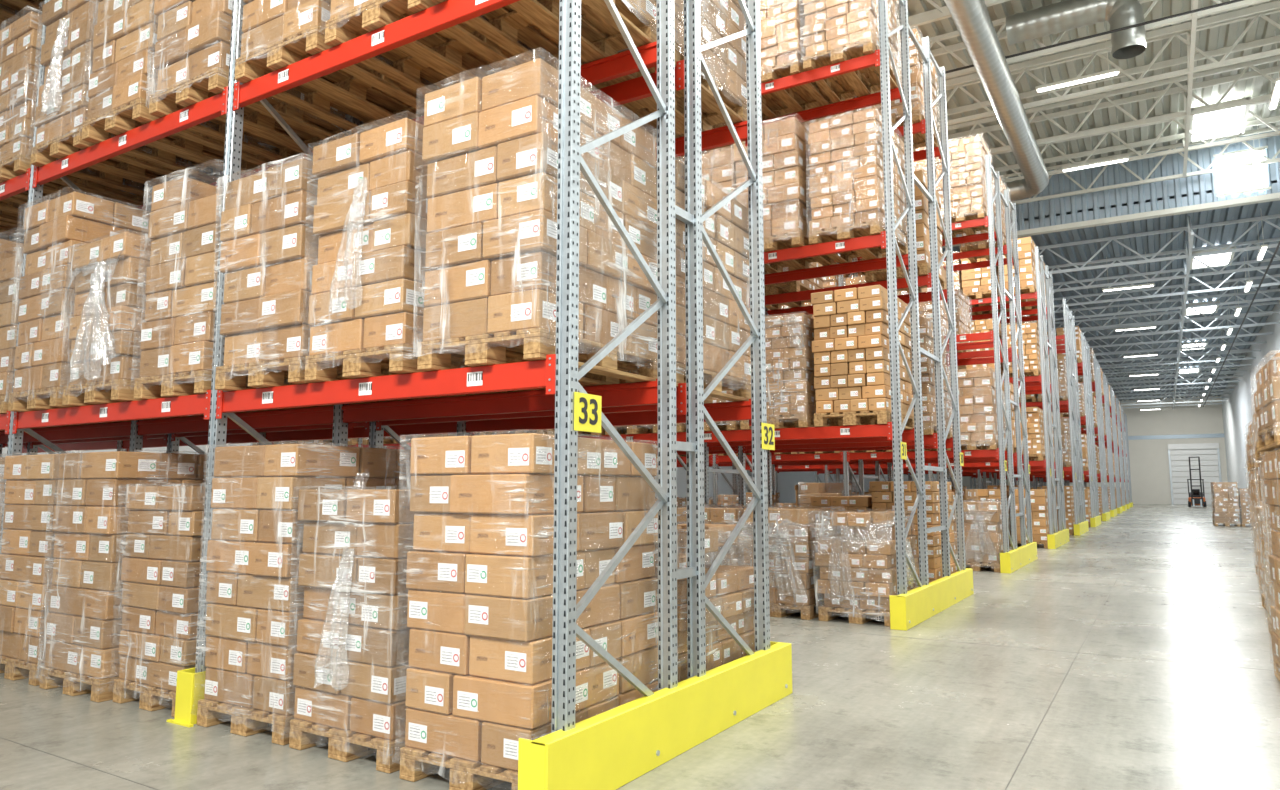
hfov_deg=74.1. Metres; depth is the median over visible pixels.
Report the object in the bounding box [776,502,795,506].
wooden pallet
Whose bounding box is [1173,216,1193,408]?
roof truss
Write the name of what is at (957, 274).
wooden pallet
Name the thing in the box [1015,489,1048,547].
wooden pallet
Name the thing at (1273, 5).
roof
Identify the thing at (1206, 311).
window
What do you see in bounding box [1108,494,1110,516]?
wooden pallet
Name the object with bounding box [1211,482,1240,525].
wooden pallet
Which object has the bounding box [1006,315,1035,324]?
wooden pallet
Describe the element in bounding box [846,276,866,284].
wooden pallet
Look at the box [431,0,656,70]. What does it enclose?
wooden pallet
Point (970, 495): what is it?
cardboard boxes
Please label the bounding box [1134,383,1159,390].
lamp
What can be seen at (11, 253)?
wooden pallet
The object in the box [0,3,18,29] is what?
wooden pallet
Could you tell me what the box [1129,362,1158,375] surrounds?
lamp
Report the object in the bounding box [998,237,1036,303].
wooden pallet
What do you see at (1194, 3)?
roof truss
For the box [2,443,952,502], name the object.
wall
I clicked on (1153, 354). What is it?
lamp
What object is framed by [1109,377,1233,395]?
roof truss
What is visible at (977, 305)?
wooden pallet
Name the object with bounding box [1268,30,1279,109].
lamp
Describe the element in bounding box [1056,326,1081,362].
cardboard boxes
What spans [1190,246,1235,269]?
window
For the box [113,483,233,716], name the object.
wooden pallet
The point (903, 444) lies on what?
number sign
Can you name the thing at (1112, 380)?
roof truss
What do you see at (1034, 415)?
wooden pallet
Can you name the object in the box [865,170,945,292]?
wooden pallet
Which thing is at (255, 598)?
wooden pallet
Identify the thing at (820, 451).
wooden pallet
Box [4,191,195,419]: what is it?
wooden pallet
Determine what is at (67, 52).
wooden pallet
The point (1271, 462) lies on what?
wooden pallet
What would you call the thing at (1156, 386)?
lamp
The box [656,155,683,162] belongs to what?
wooden pallet
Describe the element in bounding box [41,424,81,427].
wooden pallet
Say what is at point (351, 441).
wooden pallet
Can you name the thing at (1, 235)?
wooden pallet
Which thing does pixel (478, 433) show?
wooden pallet
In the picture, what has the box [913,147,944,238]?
wooden pallet
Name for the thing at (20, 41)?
wooden pallet
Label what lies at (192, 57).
wooden pallet
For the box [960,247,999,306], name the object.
wooden pallet
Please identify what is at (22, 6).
wooden pallet
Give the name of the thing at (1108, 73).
lamp
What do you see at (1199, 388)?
roof truss
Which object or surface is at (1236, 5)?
roof truss
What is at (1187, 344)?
window
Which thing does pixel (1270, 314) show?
roof truss
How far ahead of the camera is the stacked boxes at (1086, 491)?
31.77 m
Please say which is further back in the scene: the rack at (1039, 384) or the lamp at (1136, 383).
the lamp at (1136, 383)
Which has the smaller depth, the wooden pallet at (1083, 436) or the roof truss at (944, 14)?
the roof truss at (944, 14)
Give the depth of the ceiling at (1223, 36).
20.65 m
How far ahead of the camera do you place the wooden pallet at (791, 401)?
9.56 m
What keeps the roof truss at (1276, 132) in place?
attached to the ceiling at (1223, 36)
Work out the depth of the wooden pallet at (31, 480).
6.31 m
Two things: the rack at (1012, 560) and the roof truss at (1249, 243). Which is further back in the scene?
the roof truss at (1249, 243)
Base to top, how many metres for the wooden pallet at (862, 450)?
1.542 m
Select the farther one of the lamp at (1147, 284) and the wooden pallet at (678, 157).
the lamp at (1147, 284)
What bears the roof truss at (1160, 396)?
attached to the ceiling at (1223, 234)
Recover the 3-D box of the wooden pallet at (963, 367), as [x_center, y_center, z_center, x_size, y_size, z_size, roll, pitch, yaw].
[10.859,-0.296,28.541,0.810,1.397,1.204,-4,-7,30]
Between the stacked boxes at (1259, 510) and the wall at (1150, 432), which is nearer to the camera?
the stacked boxes at (1259, 510)
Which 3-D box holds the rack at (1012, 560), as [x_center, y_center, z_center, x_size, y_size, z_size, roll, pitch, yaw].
[2.354,-0.188,18.941,11.173,7.350,3.500,-4,-7,31]
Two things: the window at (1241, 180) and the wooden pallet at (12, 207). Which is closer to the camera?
the wooden pallet at (12, 207)
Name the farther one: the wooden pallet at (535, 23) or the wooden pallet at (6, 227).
the wooden pallet at (6, 227)
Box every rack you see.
[0,0,791,789]
[250,0,973,630]
[628,154,1037,572]
[737,246,1069,548]
[815,299,1088,535]
[950,333,1100,526]
[970,356,1110,520]
[997,374,1116,516]
[1016,387,1122,513]
[1030,398,1126,510]
[1043,406,1129,508]
[1088,413,1132,506]
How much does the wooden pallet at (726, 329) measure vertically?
1.422 m
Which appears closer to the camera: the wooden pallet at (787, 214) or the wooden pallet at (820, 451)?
the wooden pallet at (787, 214)
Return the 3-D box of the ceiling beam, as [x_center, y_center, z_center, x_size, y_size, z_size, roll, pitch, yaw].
[9.325,-5.860,28.574,22.800,2.050,0.250,-4,-7,31]
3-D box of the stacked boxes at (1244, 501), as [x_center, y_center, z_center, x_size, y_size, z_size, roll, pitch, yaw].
[23.360,4.271,32.352,0.881,1.442,1.281,-4,-7,32]
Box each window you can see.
[1178,367,1199,373]
[1181,341,1207,350]
[1185,300,1219,315]
[1189,96,1250,142]
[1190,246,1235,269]
[1213,146,1270,196]
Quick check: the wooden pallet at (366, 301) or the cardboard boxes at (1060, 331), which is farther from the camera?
the cardboard boxes at (1060, 331)
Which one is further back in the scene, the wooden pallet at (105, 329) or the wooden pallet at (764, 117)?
the wooden pallet at (764, 117)
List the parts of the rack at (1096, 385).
upright frame, upright frame, upright frame, upright frame, upright frame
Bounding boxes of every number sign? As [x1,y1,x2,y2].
[574,392,601,432]
[761,423,774,449]
[901,442,906,459]
[960,452,963,465]
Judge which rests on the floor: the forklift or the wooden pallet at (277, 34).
the forklift
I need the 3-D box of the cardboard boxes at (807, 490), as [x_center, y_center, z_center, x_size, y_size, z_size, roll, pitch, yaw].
[3.712,2.469,16.562,0.874,1.542,1.264,-4,-7,31]
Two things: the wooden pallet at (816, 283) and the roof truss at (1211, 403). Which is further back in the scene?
the roof truss at (1211, 403)
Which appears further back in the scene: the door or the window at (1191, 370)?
the door
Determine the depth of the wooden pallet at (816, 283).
12.28 m
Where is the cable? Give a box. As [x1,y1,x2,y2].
[936,0,1279,406]
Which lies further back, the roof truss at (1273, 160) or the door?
the door
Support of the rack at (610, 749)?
on the floor
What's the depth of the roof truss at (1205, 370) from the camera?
60.09 m
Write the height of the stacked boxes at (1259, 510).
1.202 m
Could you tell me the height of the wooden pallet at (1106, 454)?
1.442 m
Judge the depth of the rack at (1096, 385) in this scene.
38.94 m
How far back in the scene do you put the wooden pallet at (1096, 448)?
37.78 m
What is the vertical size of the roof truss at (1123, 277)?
0.995 m
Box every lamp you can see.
[1035,21,1119,91]
[1061,116,1128,171]
[1102,252,1153,291]
[1115,300,1156,330]
[1123,337,1157,357]
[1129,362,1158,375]
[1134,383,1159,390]
[1137,386,1159,401]
[1220,324,1225,349]
[1226,313,1232,334]
[1234,279,1241,315]
[1244,254,1252,291]
[1251,108,1263,170]
[1256,215,1267,259]
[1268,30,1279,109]
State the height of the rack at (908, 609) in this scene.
7.350 m
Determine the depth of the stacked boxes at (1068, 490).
26.09 m
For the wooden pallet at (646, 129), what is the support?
on the rack at (908, 609)
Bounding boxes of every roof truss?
[897,0,1009,31]
[929,0,1270,80]
[936,8,1279,127]
[937,55,1279,153]
[974,289,1279,331]
[991,99,1279,182]
[992,126,1279,203]
[1038,214,1279,273]
[1046,274,1279,320]
[1048,237,1279,291]
[1053,258,1279,307]
[1055,301,1279,339]
[1055,313,1272,347]
[1088,325,1266,355]
[1092,333,1260,362]
[1094,341,1255,368]
[1097,349,1250,373]
[1100,355,1246,379]
[1102,362,1243,383]
[1105,367,1239,388]
[1108,372,1236,392]
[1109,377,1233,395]
[1113,382,1230,399]
[1114,388,1228,402]
[1116,389,1226,405]
[1121,392,1223,407]
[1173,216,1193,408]
[1182,0,1197,177]
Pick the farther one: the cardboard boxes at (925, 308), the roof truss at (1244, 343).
the roof truss at (1244, 343)
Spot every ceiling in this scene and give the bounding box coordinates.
[894,0,1279,176]
[942,180,1279,400]
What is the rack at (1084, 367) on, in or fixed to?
on the floor
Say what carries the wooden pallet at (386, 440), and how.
on the rack at (908, 609)
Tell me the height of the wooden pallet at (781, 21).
1.442 m
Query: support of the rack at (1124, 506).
on the floor
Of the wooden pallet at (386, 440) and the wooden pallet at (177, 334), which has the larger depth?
the wooden pallet at (386, 440)
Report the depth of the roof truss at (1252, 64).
20.92 m
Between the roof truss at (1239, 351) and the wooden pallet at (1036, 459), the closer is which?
the wooden pallet at (1036, 459)
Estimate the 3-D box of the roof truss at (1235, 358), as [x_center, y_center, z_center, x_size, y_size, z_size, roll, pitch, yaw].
[25.025,-1.880,53.824,22.817,0.995,0.090,-4,-7,31]
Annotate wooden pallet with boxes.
[0,0,43,20]
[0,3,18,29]
[0,6,146,206]
[0,190,44,224]
[0,215,24,243]
[0,233,8,238]
[0,239,128,424]
[0,454,75,685]
[0,457,19,532]
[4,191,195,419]
[30,0,212,198]
[37,450,248,701]
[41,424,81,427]
[62,232,261,415]
[82,0,279,182]
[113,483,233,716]
[133,168,333,410]
[146,0,344,160]
[196,444,413,744]
[215,154,437,403]
[234,0,441,133]
[253,441,312,445]
[286,440,331,444]
[289,486,425,773]
[305,117,538,397]
[319,438,357,445]
[325,0,544,95]
[362,434,456,444]
[399,433,657,789]
[416,58,656,389]
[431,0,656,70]
[443,432,514,436]
[497,429,589,434]
[547,427,645,435]
[581,0,746,142]
[582,160,750,402]
[605,424,657,434]
[645,128,683,137]
[652,521,754,681]
[655,498,686,523]
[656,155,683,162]
[676,307,769,431]
[677,505,771,565]
[678,148,770,273]
[706,144,733,153]
[712,111,768,128]
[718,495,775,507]
[719,453,751,455]
[733,117,833,272]
[738,506,841,619]
[740,313,829,429]
[746,493,779,502]
[749,262,822,309]
[760,0,832,118]
[769,305,790,309]
[775,452,816,453]
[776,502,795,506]
[796,485,800,506]
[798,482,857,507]
[799,0,900,102]
[799,451,857,453]
[801,96,859,130]
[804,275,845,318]
[807,108,907,263]
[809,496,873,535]
[811,285,913,429]
[814,511,917,625]
[834,254,864,278]
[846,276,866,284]
[849,450,892,452]
[860,29,938,151]
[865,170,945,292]
[869,481,956,586]
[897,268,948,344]
[907,448,948,450]
[910,316,951,438]
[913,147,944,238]
[936,135,994,237]
[942,252,962,293]
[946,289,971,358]
[947,365,966,370]
[947,368,1006,450]
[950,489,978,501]
[953,500,1008,571]
[959,176,1012,262]
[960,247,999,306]
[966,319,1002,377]
[969,304,981,319]
[978,303,1009,319]
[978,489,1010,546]
[987,382,1022,453]
[987,485,1024,488]
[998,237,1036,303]
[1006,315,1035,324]
[1007,323,1040,377]
[1015,261,1046,316]
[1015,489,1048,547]
[1019,394,1037,402]
[1020,407,1045,460]
[1035,412,1054,461]
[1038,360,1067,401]
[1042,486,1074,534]
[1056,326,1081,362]
[1060,383,1084,416]
[1060,418,1071,466]
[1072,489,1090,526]
[1078,348,1094,382]
[1081,396,1097,427]
[1081,434,1088,470]
[1084,487,1102,520]
[1092,367,1103,395]
[1095,406,1105,435]
[1095,444,1099,473]
[1102,384,1110,406]
[1105,448,1108,475]
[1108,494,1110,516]
[1112,453,1114,476]
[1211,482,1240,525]
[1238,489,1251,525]
[1246,434,1257,471]
[1247,424,1262,468]
[1247,474,1259,576]
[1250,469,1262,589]
[1253,412,1279,459]
[1254,353,1279,451]
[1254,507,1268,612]
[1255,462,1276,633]
[1262,451,1279,681]
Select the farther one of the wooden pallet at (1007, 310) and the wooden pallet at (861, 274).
the wooden pallet at (1007, 310)
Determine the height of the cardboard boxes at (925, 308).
1.442 m
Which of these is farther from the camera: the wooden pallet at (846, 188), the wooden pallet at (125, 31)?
the wooden pallet at (846, 188)
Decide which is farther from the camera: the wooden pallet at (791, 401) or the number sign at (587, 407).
the wooden pallet at (791, 401)
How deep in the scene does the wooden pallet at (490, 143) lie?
4.34 m
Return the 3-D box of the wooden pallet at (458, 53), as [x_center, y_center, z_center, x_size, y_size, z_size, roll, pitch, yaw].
[-1.216,-2.782,5.425,0.941,1.442,1.270,-4,-7,31]
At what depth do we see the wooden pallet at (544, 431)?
11.45 m
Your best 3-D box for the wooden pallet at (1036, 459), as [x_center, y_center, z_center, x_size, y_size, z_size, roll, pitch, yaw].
[10.742,1.156,22.939,0.810,1.397,1.204,-4,-7,32]
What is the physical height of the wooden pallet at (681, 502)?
1.301 m
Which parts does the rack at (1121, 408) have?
upright frame, upright frame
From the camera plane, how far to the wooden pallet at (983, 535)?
14.58 m
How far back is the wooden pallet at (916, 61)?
11.30 m
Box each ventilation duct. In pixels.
[944,0,1048,200]
[1006,0,1146,58]
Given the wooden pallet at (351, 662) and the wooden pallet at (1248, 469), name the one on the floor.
the wooden pallet at (351, 662)
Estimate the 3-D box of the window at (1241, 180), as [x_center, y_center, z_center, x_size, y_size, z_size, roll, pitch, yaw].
[16.885,-6.264,23.798,1.260,1.240,0.050,-4,-7,31]
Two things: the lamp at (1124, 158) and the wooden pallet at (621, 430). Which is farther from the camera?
the lamp at (1124, 158)
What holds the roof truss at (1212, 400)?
attached to the ceiling at (1223, 234)
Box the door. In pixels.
[1168,443,1221,504]
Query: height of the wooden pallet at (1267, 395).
0.642 m
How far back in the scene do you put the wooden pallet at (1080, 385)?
32.29 m
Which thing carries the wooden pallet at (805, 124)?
on the rack at (908, 609)
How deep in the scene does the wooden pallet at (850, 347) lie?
9.21 m
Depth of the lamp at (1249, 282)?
29.44 m
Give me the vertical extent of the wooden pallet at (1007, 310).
1.297 m
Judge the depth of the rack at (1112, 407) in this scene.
50.04 m
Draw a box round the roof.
[896,0,1279,171]
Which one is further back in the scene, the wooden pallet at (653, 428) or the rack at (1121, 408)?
the rack at (1121, 408)
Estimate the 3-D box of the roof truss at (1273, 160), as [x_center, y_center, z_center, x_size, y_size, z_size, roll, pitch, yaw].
[9.147,-6.315,28.351,22.819,0.995,0.090,-4,-7,31]
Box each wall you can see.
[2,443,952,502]
[962,395,1227,504]
[1221,300,1279,505]
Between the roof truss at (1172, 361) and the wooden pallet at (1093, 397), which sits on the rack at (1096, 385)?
the wooden pallet at (1093, 397)
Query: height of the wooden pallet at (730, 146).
1.297 m
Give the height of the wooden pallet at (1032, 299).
1.397 m
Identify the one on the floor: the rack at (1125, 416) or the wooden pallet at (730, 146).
the rack at (1125, 416)
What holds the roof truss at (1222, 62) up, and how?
attached to the ceiling at (1223, 36)
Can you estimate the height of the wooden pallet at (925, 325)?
1.542 m
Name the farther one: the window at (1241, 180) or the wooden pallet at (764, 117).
the window at (1241, 180)
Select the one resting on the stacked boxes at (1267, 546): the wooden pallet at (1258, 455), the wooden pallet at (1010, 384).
the wooden pallet at (1258, 455)
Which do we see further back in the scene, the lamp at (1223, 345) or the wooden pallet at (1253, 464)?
the lamp at (1223, 345)
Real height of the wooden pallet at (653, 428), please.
1.442 m
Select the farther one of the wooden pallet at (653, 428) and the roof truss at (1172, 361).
the roof truss at (1172, 361)
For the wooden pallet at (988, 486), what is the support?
on the floor
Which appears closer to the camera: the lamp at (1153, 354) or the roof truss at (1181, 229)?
the roof truss at (1181, 229)
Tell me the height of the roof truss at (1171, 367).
0.995 m
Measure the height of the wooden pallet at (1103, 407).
1.542 m
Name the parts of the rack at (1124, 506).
upright frame, upright frame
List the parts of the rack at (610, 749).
upright frame, upright frame, upright frame, upright frame, upright frame, upright frame, upright frame, upright frame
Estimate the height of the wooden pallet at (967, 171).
1.542 m
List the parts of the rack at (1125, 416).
upright frame, upright frame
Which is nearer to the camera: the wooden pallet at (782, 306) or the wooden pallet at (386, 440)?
the wooden pallet at (386, 440)
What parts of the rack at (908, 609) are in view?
upright frame, upright frame, upright frame, upright frame, upright frame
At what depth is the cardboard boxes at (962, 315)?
17.42 m
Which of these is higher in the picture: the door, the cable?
the cable
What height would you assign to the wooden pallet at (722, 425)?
1.542 m
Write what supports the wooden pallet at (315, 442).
on the rack at (908, 609)
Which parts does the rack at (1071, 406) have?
upright frame, upright frame, upright frame, upright frame, upright frame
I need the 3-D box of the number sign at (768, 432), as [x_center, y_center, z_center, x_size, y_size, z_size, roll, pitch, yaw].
[0.887,0.287,5.857,0.006,0.180,0.220,-4,-7,31]
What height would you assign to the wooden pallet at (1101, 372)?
1.497 m
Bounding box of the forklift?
[1187,457,1206,506]
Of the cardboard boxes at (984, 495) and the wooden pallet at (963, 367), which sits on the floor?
the cardboard boxes at (984, 495)
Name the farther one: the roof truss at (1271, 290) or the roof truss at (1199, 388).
the roof truss at (1199, 388)
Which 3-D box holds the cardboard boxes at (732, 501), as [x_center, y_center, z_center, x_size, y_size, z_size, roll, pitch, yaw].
[2.220,2.688,17.448,0.883,1.301,1.320,-4,-7,32]
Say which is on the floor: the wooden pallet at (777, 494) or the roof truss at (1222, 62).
the wooden pallet at (777, 494)
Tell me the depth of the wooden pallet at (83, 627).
5.89 m
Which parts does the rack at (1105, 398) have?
upright frame, upright frame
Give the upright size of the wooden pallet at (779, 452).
1.542 m
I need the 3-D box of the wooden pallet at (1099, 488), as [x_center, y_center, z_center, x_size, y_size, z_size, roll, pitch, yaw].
[20.314,4.886,38.145,0.812,1.497,1.208,-4,-7,32]
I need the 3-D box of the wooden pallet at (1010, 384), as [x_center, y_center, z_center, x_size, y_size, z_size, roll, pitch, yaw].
[7.158,0.509,17.113,0.810,1.397,1.204,-4,-7,32]
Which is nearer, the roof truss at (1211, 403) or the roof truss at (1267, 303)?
the roof truss at (1267, 303)
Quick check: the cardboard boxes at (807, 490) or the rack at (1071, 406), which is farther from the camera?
the rack at (1071, 406)
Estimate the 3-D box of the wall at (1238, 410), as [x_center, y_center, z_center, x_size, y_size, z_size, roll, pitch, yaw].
[26.443,-0.616,33.905,0.200,11.500,99.000,-4,-7,31]
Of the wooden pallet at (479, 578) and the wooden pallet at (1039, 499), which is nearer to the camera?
the wooden pallet at (479, 578)
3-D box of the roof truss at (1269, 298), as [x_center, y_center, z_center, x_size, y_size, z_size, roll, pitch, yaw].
[15.593,-3.570,38.587,22.817,0.995,0.090,-4,-7,31]
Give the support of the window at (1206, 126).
attached to the roof
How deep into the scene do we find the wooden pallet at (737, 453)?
17.36 m
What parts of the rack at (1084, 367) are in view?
upright frame, upright frame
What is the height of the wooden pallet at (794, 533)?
1.202 m
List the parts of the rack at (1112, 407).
upright frame, upright frame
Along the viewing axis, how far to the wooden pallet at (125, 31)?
6.40 m
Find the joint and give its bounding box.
[0,510,1273,789]
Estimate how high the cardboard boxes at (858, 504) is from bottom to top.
1.297 m
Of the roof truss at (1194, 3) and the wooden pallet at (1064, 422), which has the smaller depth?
the roof truss at (1194, 3)
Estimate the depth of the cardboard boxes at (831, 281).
16.52 m
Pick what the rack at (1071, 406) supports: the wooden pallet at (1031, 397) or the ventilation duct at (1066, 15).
the wooden pallet at (1031, 397)
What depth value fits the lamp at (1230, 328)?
37.85 m
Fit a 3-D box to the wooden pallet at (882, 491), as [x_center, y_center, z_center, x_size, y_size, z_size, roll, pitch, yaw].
[3.620,1.895,11.178,0.812,1.497,1.208,-4,-7,32]
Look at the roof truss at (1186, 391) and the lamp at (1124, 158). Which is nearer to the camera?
the lamp at (1124, 158)
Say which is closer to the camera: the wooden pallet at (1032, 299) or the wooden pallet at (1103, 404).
the wooden pallet at (1032, 299)
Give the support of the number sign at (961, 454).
attached to the rack at (908, 609)
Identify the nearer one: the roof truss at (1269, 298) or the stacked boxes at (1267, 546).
the stacked boxes at (1267, 546)
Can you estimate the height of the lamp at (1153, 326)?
1.250 m
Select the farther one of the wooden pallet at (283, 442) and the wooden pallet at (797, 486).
the wooden pallet at (797, 486)
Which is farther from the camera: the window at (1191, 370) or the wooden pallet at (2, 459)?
the window at (1191, 370)
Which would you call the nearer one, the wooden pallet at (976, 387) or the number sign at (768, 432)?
the number sign at (768, 432)
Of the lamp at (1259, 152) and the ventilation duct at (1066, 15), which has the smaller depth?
the ventilation duct at (1066, 15)
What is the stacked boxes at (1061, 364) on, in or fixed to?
on the rack at (1071, 406)
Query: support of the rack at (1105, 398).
on the floor
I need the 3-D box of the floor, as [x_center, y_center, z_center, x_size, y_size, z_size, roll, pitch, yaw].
[16.648,5.863,39.250,22.800,0.200,99.000,-4,-7,31]
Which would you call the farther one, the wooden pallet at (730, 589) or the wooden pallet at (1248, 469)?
the wooden pallet at (1248, 469)
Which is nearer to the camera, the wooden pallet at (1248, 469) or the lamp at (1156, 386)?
the wooden pallet at (1248, 469)
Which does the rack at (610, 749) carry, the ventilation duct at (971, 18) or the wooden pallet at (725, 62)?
the wooden pallet at (725, 62)
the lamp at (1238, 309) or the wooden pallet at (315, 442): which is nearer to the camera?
the wooden pallet at (315, 442)
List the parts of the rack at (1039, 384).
upright frame, upright frame, upright frame, upright frame, upright frame, upright frame, upright frame, upright frame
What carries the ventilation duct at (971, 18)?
attached to the ceiling at (1223, 36)
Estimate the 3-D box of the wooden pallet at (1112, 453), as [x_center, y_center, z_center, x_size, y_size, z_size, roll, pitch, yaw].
[27.459,4.150,49.931,0.810,1.397,1.204,-4,-7,32]
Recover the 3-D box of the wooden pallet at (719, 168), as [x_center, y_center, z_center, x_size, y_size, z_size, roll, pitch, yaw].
[1.067,-2.245,10.806,0.890,1.362,1.279,-4,-7,31]
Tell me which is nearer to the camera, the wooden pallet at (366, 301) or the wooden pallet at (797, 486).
the wooden pallet at (366, 301)
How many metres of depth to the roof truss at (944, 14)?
16.18 m
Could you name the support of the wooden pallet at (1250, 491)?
on the floor
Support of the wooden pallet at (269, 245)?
on the rack at (610, 749)
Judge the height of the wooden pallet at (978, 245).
1.442 m
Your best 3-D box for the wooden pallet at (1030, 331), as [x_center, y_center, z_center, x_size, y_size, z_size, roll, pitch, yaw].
[9.635,-1.045,21.330,0.831,1.297,1.207,-4,-7,31]
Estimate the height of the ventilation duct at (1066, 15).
1.344 m
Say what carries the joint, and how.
on the floor
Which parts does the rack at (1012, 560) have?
upright frame, upright frame, upright frame, upright frame, upright frame, upright frame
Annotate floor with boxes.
[0,504,1279,789]
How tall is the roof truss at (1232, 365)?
0.995 m
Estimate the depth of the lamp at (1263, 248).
25.32 m
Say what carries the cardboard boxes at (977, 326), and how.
on the rack at (1039, 384)
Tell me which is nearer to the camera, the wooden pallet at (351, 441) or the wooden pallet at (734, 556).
the wooden pallet at (734, 556)
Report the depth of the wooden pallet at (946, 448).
15.79 m
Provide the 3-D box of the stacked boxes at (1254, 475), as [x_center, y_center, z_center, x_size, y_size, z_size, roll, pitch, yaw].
[8.910,1.844,11.558,0.887,1.682,1.273,-4,-7,32]
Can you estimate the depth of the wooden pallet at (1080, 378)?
38.28 m
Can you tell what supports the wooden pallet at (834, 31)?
on the rack at (908, 609)
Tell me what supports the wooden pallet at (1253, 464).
on the stacked boxes at (1254, 475)
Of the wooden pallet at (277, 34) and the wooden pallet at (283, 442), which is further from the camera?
the wooden pallet at (283, 442)
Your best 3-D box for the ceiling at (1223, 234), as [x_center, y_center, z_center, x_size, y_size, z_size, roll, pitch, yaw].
[26.077,-2.313,55.288,23.100,0.190,63.500,-4,-7,31]
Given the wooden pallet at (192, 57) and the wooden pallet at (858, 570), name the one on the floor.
the wooden pallet at (858, 570)

